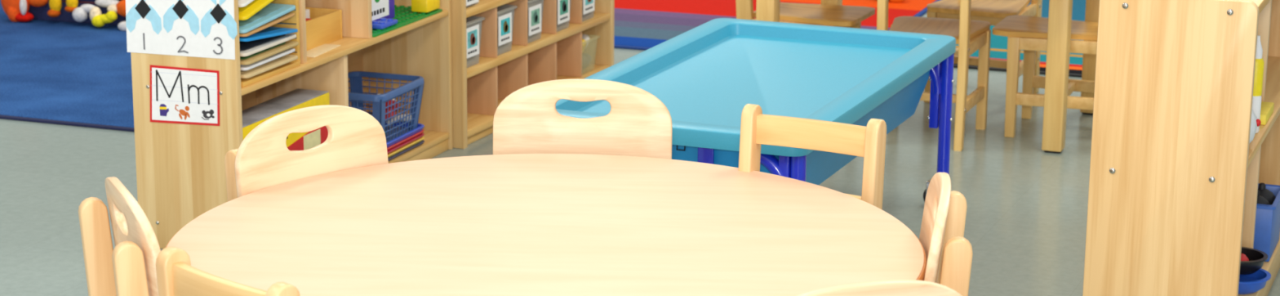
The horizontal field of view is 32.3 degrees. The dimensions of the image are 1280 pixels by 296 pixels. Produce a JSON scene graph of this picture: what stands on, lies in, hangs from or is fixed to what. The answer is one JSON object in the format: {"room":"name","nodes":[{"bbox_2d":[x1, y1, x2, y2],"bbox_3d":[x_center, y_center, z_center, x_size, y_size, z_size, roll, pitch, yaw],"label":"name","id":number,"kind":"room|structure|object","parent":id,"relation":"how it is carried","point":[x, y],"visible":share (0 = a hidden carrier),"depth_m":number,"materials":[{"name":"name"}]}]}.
{"room":"preschool classroom","nodes":[
{"label":"preschool classroom","id":0,"kind":"room"},
{"bbox_2d":[0,12,1279,295],"bbox_3d":[-0.350,0.476,4.699,14.000,0.100,16.000,6,14,21],"label":"floor","id":1,"kind":"structure","parent":0,"point":[1026,217],"depth_m":6.02,"materials":[{"name":"plastic"}]},
{"bbox_2d":[0,0,134,131],"bbox_3d":[-2.350,-0.358,7.885,3.480,0.010,1.850,5,14,19],"label":"area rug","id":2,"kind":"object","parent":1,"relation":"on","point":[61,73],"visible":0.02,"depth_m":7.41,"materials":[{"name":"blue carpet"}]},
{"bbox_2d":[0,0,48,22],"bbox_3d":[-2.342,-0.601,8.365,0.134,0.252,0.196,-11,18,-41],"label":"plush toy","id":3,"kind":"object","parent":2,"relation":"on","point":[16,11],"visible":1,"depth_m":8.34,"materials":[{"name":"fabric"}]},
{"bbox_2d":[27,0,125,25],"bbox_3d":[-2.020,-0.544,8.473,0.600,0.081,0.320,5,14,17],"label":"bin","id":4,"kind":"object","parent":2,"relation":"on","point":[38,12],"visible":0.09,"depth_m":8.36,"materials":[{"name":"plastic"}]},
{"bbox_2d":[47,0,78,17],"bbox_3d":[-2.154,-0.574,8.332,0.150,0.156,0.142,6,14,21],"label":"plush toy","id":5,"kind":"object","parent":4,"relation":"in","point":[55,6],"visible":1,"depth_m":8.29,"materials":[{"name":"yellow fabric"}]},
{"bbox_2d":[71,0,119,22],"bbox_3d":[-2.038,-0.518,8.289,0.184,0.089,0.072,0,13,-4],"label":"plush toy","id":6,"kind":"object","parent":2,"relation":"on","point":[80,14],"visible":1,"depth_m":8.26,"materials":[{"name":"white fabric"}]},
{"bbox_2d":[88,6,117,26],"bbox_3d":[-2.004,-0.487,8.234,0.118,0.074,0.062,6,14,21],"label":"plush toy","id":7,"kind":"object","parent":2,"relation":"on","point":[97,18],"visible":1,"depth_m":8.22,"materials":[{"name":"yellow fabric"}]},
{"bbox_2d":[106,0,126,31],"bbox_3d":[-1.913,-0.496,8.236,0.136,0.115,0.101,13,18,42],"label":"plush toy","id":8,"kind":"object","parent":2,"relation":"on","point":[120,7],"visible":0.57,"depth_m":8.21,"materials":[{"name":"fabric"}]},
{"bbox_2d":[78,176,160,295],"bbox_3d":[-0.691,0.362,3.553,0.343,0.650,0.345,-5,15,-23],"label":"chair","id":9,"kind":"object","parent":1,"relation":"on","point":[129,268],"visible":0.98,"depth_m":3.42,"materials":[{"name":"brown wood"}]},
{"bbox_2d":[155,246,300,295],"bbox_3d":[-0.448,0.446,3.207,0.304,0.650,0.396,13,18,41],"label":"chair","id":10,"kind":"object","parent":1,"relation":"on","point":[175,274],"visible":1,"depth_m":3.04,"materials":[{"name":"brown wood"}]},
{"bbox_2d":[125,0,453,248],"bbox_3d":[-0.888,-0.262,5.856,0.309,0.790,1.231,5,14,19],"label":"storage shelf","id":11,"kind":"object","parent":1,"relation":"on","point":[180,168],"depth_m":5.37,"materials":[{"name":"brown wood"}]},
{"bbox_2d":[134,0,151,18],"bbox_3d":[-1.189,-0.333,5.280,0.044,0.048,0.002,5,14,19],"label":"print","id":12,"kind":"object","parent":11,"relation":"attached to","point":[143,9],"depth_m":5.28},
{"bbox_2d":[172,0,188,18],"bbox_3d":[-1.092,-0.330,5.245,0.044,0.048,0.002,5,14,19],"label":"print","id":13,"kind":"object","parent":11,"relation":"attached to","point":[180,8],"depth_m":5.24},
{"bbox_2d":[125,0,237,39],"bbox_3d":[-1.092,-0.343,5.242,0.309,0.160,0.001,5,14,19],"label":"print","id":14,"kind":"object","parent":11,"relation":"attached to","point":[144,19],"depth_m":5.25},
{"bbox_2d":[150,64,219,125],"bbox_3d":[-1.093,-0.123,5.295,0.196,0.141,0.002,5,14,19],"label":"card","id":15,"kind":"object","parent":11,"relation":"attached to","point":[178,95],"visible":1,"depth_m":5.29,"materials":[{"name":"white paper"}]},
{"bbox_2d":[159,103,168,115],"bbox_3d":[-1.147,-0.091,5.322,0.026,0.030,0.001,5,14,19],"label":"picture","id":16,"kind":"object","parent":15,"relation":"attached to","point":[163,108],"depth_m":5.32,"materials":[{"name":"paper"}]},
{"bbox_2d":[174,104,190,119],"bbox_3d":[-1.100,-0.086,5.306,0.040,0.036,0.001,5,14,19],"label":"picture","id":17,"kind":"object","parent":15,"relation":"attached to","point":[182,112],"depth_m":5.31},
{"bbox_2d":[201,109,214,119],"bbox_3d":[-1.034,-0.080,5.283,0.036,0.027,0.001,5,14,19],"label":"picture","id":18,"kind":"object","parent":15,"relation":"attached to","point":[206,114],"depth_m":5.28,"materials":[{"name":"white paper"}]},
{"bbox_2d":[209,4,226,23],"bbox_3d":[-0.996,-0.317,5.213,0.044,0.048,0.002,5,14,19],"label":"print","id":19,"kind":"object","parent":11,"relation":"attached to","point":[218,13],"depth_m":5.21},
{"bbox_2d":[240,0,300,87],"bbox_3d":[-1.025,-0.343,5.425,0.268,0.320,0.316,5,14,19],"label":"rack","id":20,"kind":"object","parent":11,"relation":"on","point":[293,22],"visible":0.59,"depth_m":5.52,"materials":[{"name":"brown wood"}]},
{"bbox_2d":[238,0,253,7],"bbox_3d":[-1.018,-0.400,5.396,0.258,0.057,0.262,5,14,19],"label":"board","id":21,"kind":"object","parent":20,"relation":"in","point":[242,3],"visible":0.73,"depth_m":5.25,"materials":[{"name":"white plastic"}]},
{"bbox_2d":[238,0,273,20],"bbox_3d":[-1.016,-0.371,5.402,0.263,0.060,0.262,5,14,19],"label":"board","id":22,"kind":"object","parent":20,"relation":"in","point":[246,12],"visible":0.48,"depth_m":5.30,"materials":[{"name":"yellow plastic"}]},
{"bbox_2d":[238,0,259,13],"bbox_3d":[-1.017,-0.377,5.401,0.221,0.045,0.220,5,14,19],"label":"picture","id":23,"kind":"object","parent":22,"relation":"attached to","point":[254,6],"depth_m":5.30},
{"bbox_2d":[239,12,294,36],"bbox_3d":[-1.019,-0.311,5.412,0.262,0.020,0.252,5,14,19],"label":"board","id":24,"kind":"object","parent":20,"relation":"in","point":[288,15],"visible":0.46,"depth_m":5.37,"materials":[{"name":"wood"}]},
{"bbox_2d":[239,3,295,33],"bbox_3d":[-1.019,-0.325,5.415,0.259,0.028,0.262,5,14,19],"label":"board","id":25,"kind":"object","parent":20,"relation":"in","point":[271,11],"visible":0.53,"depth_m":5.38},
{"bbox_2d":[239,4,284,26],"bbox_3d":[-1.018,-0.330,5.412,0.221,0.017,0.220,5,14,19],"label":"picture","id":26,"kind":"object","parent":25,"relation":"on","point":[269,12],"depth_m":5.38},
{"bbox_2d":[239,33,296,56],"bbox_3d":[-1.019,-0.263,5.429,0.259,0.013,0.262,5,14,19],"label":"board","id":27,"kind":"object","parent":20,"relation":"in","point":[246,48],"visible":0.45,"depth_m":5.38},
{"bbox_2d":[239,34,285,50],"bbox_3d":[-1.018,-0.267,5.427,0.221,0.004,0.220,5,14,19],"label":"picture","id":28,"kind":"object","parent":27,"relation":"on","point":[262,44],"depth_m":5.38},
{"bbox_2d":[239,26,297,41],"bbox_3d":[-1.017,-0.286,5.423,0.263,0.028,0.262,5,14,19],"label":"board","id":29,"kind":"object","parent":20,"relation":"in","point":[268,32],"visible":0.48,"depth_m":5.39,"materials":[{"name":"blue plastic"}]},
{"bbox_2d":[248,26,285,35],"bbox_3d":[-1.018,-0.290,5.421,0.221,0.018,0.220,5,14,19],"label":"picture","id":30,"kind":"object","parent":29,"relation":"on","point":[269,31],"depth_m":5.41},
{"bbox_2d":[240,54,297,78],"bbox_3d":[-1.018,-0.210,5.441,0.261,0.012,0.262,5,14,19],"label":"board","id":31,"kind":"object","parent":20,"relation":"in","point":[286,59],"visible":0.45,"depth_m":5.39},
{"bbox_2d":[240,55,286,72],"bbox_3d":[-1.019,-0.215,5.439,0.221,0.003,0.220,5,14,19],"label":"picture","id":32,"kind":"object","parent":31,"relation":"on","point":[282,60],"depth_m":5.39},
{"bbox_2d":[240,47,294,70],"bbox_3d":[-1.021,-0.228,5.433,0.260,0.013,0.252,5,14,19],"label":"board","id":33,"kind":"object","parent":31,"relation":"on","point":[243,67],"visible":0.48,"depth_m":5.37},
{"bbox_2d":[240,40,298,64],"bbox_3d":[-1.016,-0.243,5.433,0.264,0.014,0.262,5,14,19],"label":"board","id":34,"kind":"object","parent":33,"relation":"on","point":[265,53],"visible":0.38,"depth_m":5.38,"materials":[{"name":"beige wood"}]},
{"bbox_2d":[240,41,285,59],"bbox_3d":[-1.018,-0.247,5.432,0.221,0.006,0.220,5,14,19],"label":"picture","id":35,"kind":"object","parent":34,"relation":"on","point":[262,53],"depth_m":5.38},
{"bbox_2d":[241,88,329,150],"bbox_3d":[-0.924,0.026,5.553,0.097,0.265,0.450,5,14,19],"label":"game box","id":36,"kind":"object","parent":11,"relation":"on","point":[298,98],"visible":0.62,"depth_m":5.58,"materials":[{"name":"yellow cardboard"}]},
{"bbox_2d":[241,88,328,127],"bbox_3d":[-0.924,-0.101,5.523,0.091,0.003,0.446,5,14,19],"label":"picture","id":37,"kind":"object","parent":36,"relation":"on","point":[298,98],"depth_m":5.56},
{"bbox_2d":[287,125,328,150],"bbox_3d":[-0.863,0.050,5.590,0.001,0.182,0.349,5,14,19],"label":"print","id":38,"kind":"object","parent":36,"relation":"attached to","point":[308,140],"depth_m":5.61},
{"bbox_2d":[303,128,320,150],"bbox_3d":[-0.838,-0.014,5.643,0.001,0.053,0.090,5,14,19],"label":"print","id":39,"kind":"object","parent":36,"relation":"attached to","point":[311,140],"depth_m":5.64},
{"bbox_2d":[306,44,340,57],"bbox_3d":[-0.834,-0.253,5.734,0.050,0.003,0.170,4,14,15],"label":"paper sheet","id":40,"kind":"object","parent":11,"relation":"on","point":[313,52],"visible":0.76,"depth_m":5.73,"materials":[{"name":"beige paper"}]},
{"bbox_2d":[305,7,342,50],"bbox_3d":[-0.927,-0.304,5.784,0.165,0.078,0.315,5,14,19],"label":"wooden box","id":41,"kind":"object","parent":11,"relation":"on","point":[325,24],"visible":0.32,"depth_m":5.82,"materials":[{"name":"brown wood"}]},
{"bbox_2d":[305,8,310,17],"bbox_3d":[-0.952,-0.308,5.779,0.060,0.074,0.260,5,14,19],"label":"paper stack","id":42,"kind":"object","parent":41,"relation":"in","point":[307,11],"visible":0.09,"depth_m":5.87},
{"bbox_2d":[387,139,424,160],"bbox_3d":[-0.772,0.004,6.202,0.243,0.010,0.312,5,14,19],"label":"tray","id":43,"kind":"object","parent":11,"relation":"on","point":[420,143],"visible":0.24,"depth_m":6.18,"materials":[{"name":"grey plastic"}]},
{"bbox_2d":[387,136,424,157],"bbox_3d":[-0.772,-0.006,6.200,0.243,0.010,0.312,5,14,19],"label":"tray","id":44,"kind":"object","parent":43,"relation":"on","point":[421,139],"visible":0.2,"depth_m":6.17,"materials":[{"name":"yellow plastic"}]},
{"bbox_2d":[386,133,424,154],"bbox_3d":[-0.772,-0.016,6.197,0.243,0.010,0.312,5,14,19],"label":"tray","id":45,"kind":"object","parent":44,"relation":"on","point":[420,136],"visible":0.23,"depth_m":6.17,"materials":[{"name":"red plastic"}]},
{"bbox_2d":[386,128,424,151],"bbox_3d":[-0.772,-0.026,6.195,0.243,0.010,0.312,5,14,19],"label":"tray","id":46,"kind":"object","parent":45,"relation":"on","point":[420,132],"visible":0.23,"depth_m":6.17,"materials":[{"name":"red plastic"}]},
{"bbox_2d":[385,121,424,146],"bbox_3d":[-0.772,-0.038,6.192,0.243,0.014,0.312,5,14,19],"label":"tray","id":47,"kind":"object","parent":46,"relation":"on","point":[420,126],"visible":0.19,"depth_m":6.19,"materials":[{"name":"blue plastic"}]},
{"bbox_2d":[347,71,424,142],"bbox_3d":[-0.762,-0.109,6.174,0.234,0.150,0.287,5,14,19],"label":"basket","id":48,"kind":"object","parent":47,"relation":"on","point":[357,96],"visible":0.6,"depth_m":6.20,"materials":[{"name":"blue plastic"}]},
{"bbox_2d":[385,106,395,119],"bbox_3d":[-0.711,-0.095,6.172,0.051,0.045,0.057,2,14,7],"label":"toy","id":49,"kind":"object","parent":48,"relation":"in","point":[393,108],"visible":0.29,"depth_m":6.15,"materials":[{"name":"red plastic"}]},
{"bbox_2d":[385,99,399,111],"bbox_3d":[-0.704,-0.118,6.214,0.063,0.040,0.048,10,16,33],"label":"toy","id":50,"kind":"object","parent":48,"relation":"in","point":[393,100],"visible":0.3,"depth_m":6.19,"materials":[{"name":"red plastic"}]},
{"bbox_2d":[385,112,411,126],"bbox_3d":[-0.683,-0.079,6.245,0.074,0.040,0.028,1,13,2],"label":"toy","id":51,"kind":"object","parent":48,"relation":"in","point":[402,115],"visible":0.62,"depth_m":6.24,"materials":[{"name":"white plastic"}]},
{"bbox_2d":[372,4,442,36],"bbox_3d":[-0.756,-0.360,6.171,0.248,0.010,0.440,5,14,19],"label":"baseplate","id":52,"kind":"object","parent":11,"relation":"on","point":[404,15],"visible":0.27,"depth_m":6.20,"materials":[{"name":"green plastic"}]},
{"bbox_2d":[371,0,394,21],"bbox_3d":[-0.748,-0.443,6.071,0.072,0.200,0.190,5,14,19],"label":"box","id":53,"kind":"object","parent":52,"relation":"on","point":[380,8],"visible":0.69,"depth_m":6.09,"materials":[{"name":"white paper"}]},
{"bbox_2d":[372,17,397,29],"bbox_3d":[-0.704,-0.341,6.040,0.045,0.016,0.100,5,14,19],"label":"block","id":54,"kind":"object","parent":52,"relation":"on","point":[383,23],"visible":0.91,"depth_m":6.02,"materials":[{"name":"blue plastic"}]},
{"bbox_2d":[411,0,439,13],"bbox_3d":[-0.611,-0.415,6.288,0.052,0.046,0.088,5,14,19],"label":"block","id":55,"kind":"object","parent":52,"relation":"on","point":[417,6],"visible":1,"depth_m":6.25,"materials":[{"name":"yellow plastic"}]},
{"bbox_2d":[224,104,388,201],"bbox_3d":[-0.508,0.266,3.960,0.343,0.650,0.345,12,18,40],"label":"chair","id":56,"kind":"object","parent":1,"relation":"on","point":[355,139],"visible":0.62,"depth_m":3.96,"materials":[{"name":"brown wood"}]},
{"bbox_2d":[451,0,614,148],"bbox_3d":[-0.470,-0.519,6.945,0.370,0.790,1.135,6,14,21],"label":"cubby shelf","id":57,"kind":"object","parent":1,"relation":"on","point":[478,89],"visible":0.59,"depth_m":6.83,"materials":[{"name":"brown wood"}]},
{"bbox_2d":[466,0,479,7],"bbox_3d":[-0.625,-0.495,6.497,0.312,0.138,0.142,6,14,21],"label":"storage bin","id":58,"kind":"object","parent":57,"relation":"on","point":[468,2],"visible":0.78,"depth_m":6.44,"materials":[{"name":"grey plastic"}]},
{"bbox_2d":[466,15,484,67],"bbox_3d":[-0.626,-0.321,6.539,0.312,0.138,0.142,6,14,21],"label":"storage bin","id":59,"kind":"object","parent":57,"relation":"on","point":[473,24],"visible":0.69,"depth_m":6.48,"materials":[{"name":"grey plastic"}]},
{"bbox_2d":[467,29,477,48],"bbox_3d":[-0.491,-0.319,6.463,0.001,0.048,0.062,6,14,21],"label":"picture","id":60,"kind":"object","parent":59,"relation":"on","point":[472,33],"depth_m":6.46},
{"bbox_2d":[497,4,517,55],"bbox_3d":[-0.542,-0.368,6.740,0.312,0.138,0.142,6,14,21],"label":"storage bin","id":61,"kind":"object","parent":57,"relation":"on","point":[505,13],"visible":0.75,"depth_m":6.67,"materials":[{"name":"grey plastic"}]},
{"bbox_2d":[501,17,510,35],"bbox_3d":[-0.406,-0.366,6.663,0.001,0.048,0.062,6,14,21],"label":"picture","id":62,"kind":"object","parent":61,"relation":"on","point":[505,21],"depth_m":6.66},
{"bbox_2d":[527,0,543,43],"bbox_3d":[-0.460,-0.414,6.934,0.312,0.138,0.142,6,14,21],"label":"storage bin","id":63,"kind":"object","parent":57,"relation":"on","point":[535,7],"visible":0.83,"depth_m":6.86,"materials":[{"name":"grey plastic"}]},
{"bbox_2d":[531,8,539,26],"bbox_3d":[-0.325,-0.406,6.859,0.001,0.048,0.062,6,14,21],"label":"picture","id":64,"kind":"object","parent":63,"relation":"on","point":[535,11],"depth_m":6.86},
{"bbox_2d":[556,0,571,31],"bbox_3d":[-0.378,-0.460,7.129,0.312,0.138,0.142,6,14,21],"label":"storage bin","id":65,"kind":"object","parent":57,"relation":"on","point":[563,6],"visible":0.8,"depth_m":7.06,"materials":[{"name":"grey plastic"}]},
{"bbox_2d":[560,0,568,15],"bbox_3d":[-0.243,-0.452,7.054,0.001,0.048,0.062,6,14,21],"label":"picture","id":66,"kind":"object","parent":65,"relation":"on","point":[563,3],"depth_m":7.05},
{"bbox_2d":[582,0,595,22],"bbox_3d":[-0.302,-0.503,7.311,0.312,0.138,0.142,6,14,21],"label":"storage bin","id":67,"kind":"object","parent":57,"relation":"on","point":[588,6],"visible":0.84,"depth_m":7.25,"materials":[{"name":"grey plastic"}]},
{"bbox_2d":[585,0,593,5],"bbox_3d":[-0.166,-0.495,7.236,0.001,0.048,0.062,6,14,21],"label":"picture","id":68,"kind":"object","parent":67,"relation":"on","point":[588,2],"depth_m":7.24},
{"bbox_3d":[-0.301,-0.320,7.360,0.312,0.115,0.147,6,14,21],"label":"storage bin","id":69,"kind":"object","parent":57,"relation":"on","visible":0},
{"bbox_2d":[582,38,586,52],"bbox_3d":[-0.215,-0.334,7.303,0.066,0.054,0.076,6,14,21],"label":"small item","id":70,"kind":"object","parent":69,"relation":"in","point":[584,42],"visible":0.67,"depth_m":7.30,"materials":[{"name":"yellow plastic"}]},
{"bbox_2d":[582,34,590,48],"bbox_3d":[-0.205,-0.350,7.351,0.066,0.054,0.076,6,14,21],"label":"small item","id":71,"kind":"object","parent":69,"relation":"in","point":[585,37],"visible":0.3,"depth_m":7.35,"materials":[{"name":"white paper"}]},
{"bbox_2d":[582,53,591,69],"bbox_3d":[-0.199,-0.286,7.341,0.066,0.054,0.076,6,14,21],"label":"small item","id":72,"kind":"object","parent":69,"relation":"in","point":[586,58],"visible":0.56,"depth_m":7.32,"materials":[{"name":"grey plastic"}]},
{"bbox_2d":[165,153,926,295],"bbox_3d":[-0.153,0.409,3.633,1.222,0.530,1.222,1,13,2],"label":"round table","id":73,"kind":"object","parent":1,"relation":"on","point":[512,224],"visible":0.9,"depth_m":3.63,"materials":[{"name":"brown wood"}]},
{"bbox_2d":[493,78,672,159],"bbox_3d":[-0.119,0.215,4.187,0.345,0.650,0.343,1,13,3],"label":"chair","id":74,"kind":"object","parent":1,"relation":"on","point":[527,120],"visible":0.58,"depth_m":4.24,"materials":[{"name":"brown wood"}]},
{"bbox_2d":[555,17,955,201],"bbox_3d":[0.259,0.035,5.360,0.706,0.460,1.304,6,14,21],"label":"table","id":75,"kind":"object","parent":1,"relation":"on","point":[705,75],"visible":0.48,"depth_m":5.39,"materials":[{"name":"blue plastic"}]},
{"bbox_2d":[671,70,929,185],"bbox_3d":[0.273,-0.071,5.328,0.585,0.162,1.196,6,14,21],"label":"tub","id":76,"kind":"object","parent":75,"relation":"in","point":[719,97],"depth_m":5.20,"materials":[{"name":"blue plastic"}]},
{"bbox_2d":[613,0,940,50],"bbox_3d":[0.506,-0.679,9.327,1.580,0.010,2.975,5,14,20],"label":"striped rug","id":77,"kind":"object","parent":1,"relation":"on","point":[638,24],"visible":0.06,"depth_m":8.64,"materials":[{"name":"carpet"}]},
{"bbox_2d":[888,0,904,2],"bbox_3d":[1.016,-0.637,8.978,0.099,0.100,0.147,-11,18,-40],"label":"ball","id":78,"kind":"object","parent":77,"relation":"on","point":[891,1],"visible":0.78,"depth_m":8.94,"materials":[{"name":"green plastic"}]},
{"bbox_2d":[735,0,875,28],"bbox_3d":[0.515,-0.435,6.928,0.396,0.650,0.304,6,14,21],"label":"chair","id":79,"kind":"object","parent":1,"relation":"on","point":[838,15],"visible":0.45,"depth_m":6.87,"materials":[{"name":"wood"}]},
{"bbox_2d":[737,103,886,209],"bbox_3d":[0.228,0.286,3.903,0.304,0.650,0.396,7,15,27],"label":"chair","id":80,"kind":"object","parent":1,"relation":"on","point":[757,128],"visible":0.53,"depth_m":3.98,"materials":[{"name":"brown wood"}]},
{"bbox_2d":[797,279,962,295],"bbox_3d":[0.256,0.467,3.147,0.345,0.650,0.343,-5,14,-20],"label":"chair","id":81,"kind":"object","parent":1,"relation":"on","point":[886,286],"visible":1,"depth_m":2.96,"materials":[{"name":"brown wood"}]},
{"bbox_2d":[755,0,1099,153],"bbox_3d":[0.907,-0.353,6.800,1.010,0.558,0.750,6,14,21],"label":"wooden table","id":82,"kind":"object","parent":1,"relation":"on","point":[1060,17],"visible":0.35,"depth_m":6.43,"materials":[{"name":"brown wood"}]},
{"bbox_2d":[876,0,991,151],"bbox_3d":[0.880,-0.359,6.624,0.304,0.650,0.396,5,14,18],"label":"chair","id":83,"kind":"object","parent":1,"relation":"on","point":[971,36],"visible":0.66,"depth_m":6.60,"materials":[{"name":"wood"}]},
{"bbox_2d":[919,172,973,295],"bbox_3d":[0.351,0.363,3.583,0.343,0.650,0.345,2,14,6],"label":"chair","id":84,"kind":"object","parent":1,"relation":"on","point":[948,254],"visible":0.95,"depth_m":3.38,"materials":[{"name":"brown wood"}]},
{"bbox_2d":[924,0,1042,110],"bbox_3d":[1.118,-0.476,7.123,0.304,0.650,0.396,7,15,25],"label":"chair","id":85,"kind":"object","parent":1,"relation":"on","point":[993,11],"visible":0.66,"depth_m":7.06,"materials":[{"name":"wood"}]},
{"bbox_2d":[953,0,1085,77],"bbox_3d":[2.560,-0.469,8.522,2.700,0.010,2.600,5,14,20],"label":"rug","id":86,"kind":"object","parent":1,"relation":"on","point":[998,44],"visible":0.02,"depth_m":7.92,"materials":[{"name":"carpet"}]},
{"bbox_2d":[991,15,1097,137],"bbox_3d":[1.285,-0.369,6.682,0.396,0.650,0.304,5,14,20],"label":"chair","id":87,"kind":"object","parent":1,"relation":"on","point":[1028,33],"visible":0.5,"depth_m":6.63,"materials":[{"name":"wood"}]},
{"bbox_2d":[1082,0,1279,295],"bbox_3d":[1.279,-0.035,4.957,0.306,0.800,1.224,6,14,21],"label":"display shelf","id":88,"kind":"object","parent":1,"relation":"on","point":[1175,173],"visible":0.96,"depth_m":4.39,"materials":[{"name":"brown wood"}]},
{"bbox_2d":[1238,267,1271,293],"bbox_3d":[1.307,0.290,4.836,0.144,0.035,0.144,6,14,21],"label":"bowl","id":89,"kind":"object","parent":88,"relation":"on","point":[1252,282],"visible":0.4,"depth_m":4.79,"materials":[{"name":"blue plastic"}]},
{"bbox_2d":[1240,246,1267,274],"bbox_3d":[1.266,0.241,4.858,0.222,0.043,0.128,6,14,21],"label":"pan","id":90,"kind":"object","parent":89,"relation":"on","point":[1256,257],"visible":0.41,"depth_m":4.80,"materials":[{"name":"black metal"}]},
{"bbox_2d":[1240,253,1248,260],"bbox_3d":[1.309,0.247,4.826,0.044,0.032,0.054,6,14,21],"label":"food","id":91,"kind":"object","parent":90,"relation":"in","point":[1243,257],"visible":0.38,"depth_m":4.81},
{"bbox_2d":[1248,109,1261,143],"bbox_3d":[1.214,-0.065,4.471,0.076,0.134,0.180,6,14,21],"label":"plastic bag","id":92,"kind":"object","parent":88,"relation":"on","point":[1255,122],"visible":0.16,"depth_m":4.44,"materials":[{"name":"white plastic"}]},
{"bbox_2d":[1252,35,1264,133],"bbox_3d":[1.282,-0.133,4.602,0.032,0.205,0.032,6,14,21],"label":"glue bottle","id":93,"kind":"object","parent":88,"relation":"on","point":[1259,68],"visible":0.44,"depth_m":4.59,"materials":[{"name":"white plastic"}]},
{"bbox_2d":[1253,182,1279,261],"bbox_3d":[1.410,0.167,5.141,0.152,0.133,0.212,6,14,21],"label":"tub","id":94,"kind":"object","parent":88,"relation":"on","point":[1267,227],"visible":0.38,"depth_m":5.04,"materials":[{"name":"blue plastic"}]},
{"bbox_2d":[1257,189,1270,204],"bbox_3d":[1.414,0.137,5.076,0.072,0.084,0.072,6,14,21],"label":"ball","id":95,"kind":"object","parent":94,"relation":"in","point":[1260,199],"visible":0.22,"depth_m":5.06,"materials":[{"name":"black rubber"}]},
{"bbox_2d":[1257,182,1275,204],"bbox_3d":[1.446,0.123,5.138,0.072,0.084,0.072,6,14,21],"label":"ball","id":96,"kind":"object","parent":94,"relation":"in","point":[1268,194],"visible":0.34,"depth_m":5.12,"materials":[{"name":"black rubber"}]},
{"bbox_2d":[1259,101,1274,124],"bbox_3d":[1.328,-0.076,4.763,0.060,0.022,0.140,6,14,21],"label":"paper pad","id":97,"kind":"object","parent":88,"relation":"on","point":[1267,108],"visible":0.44,"depth_m":4.74,"materials":[{"name":"yellow paper"}]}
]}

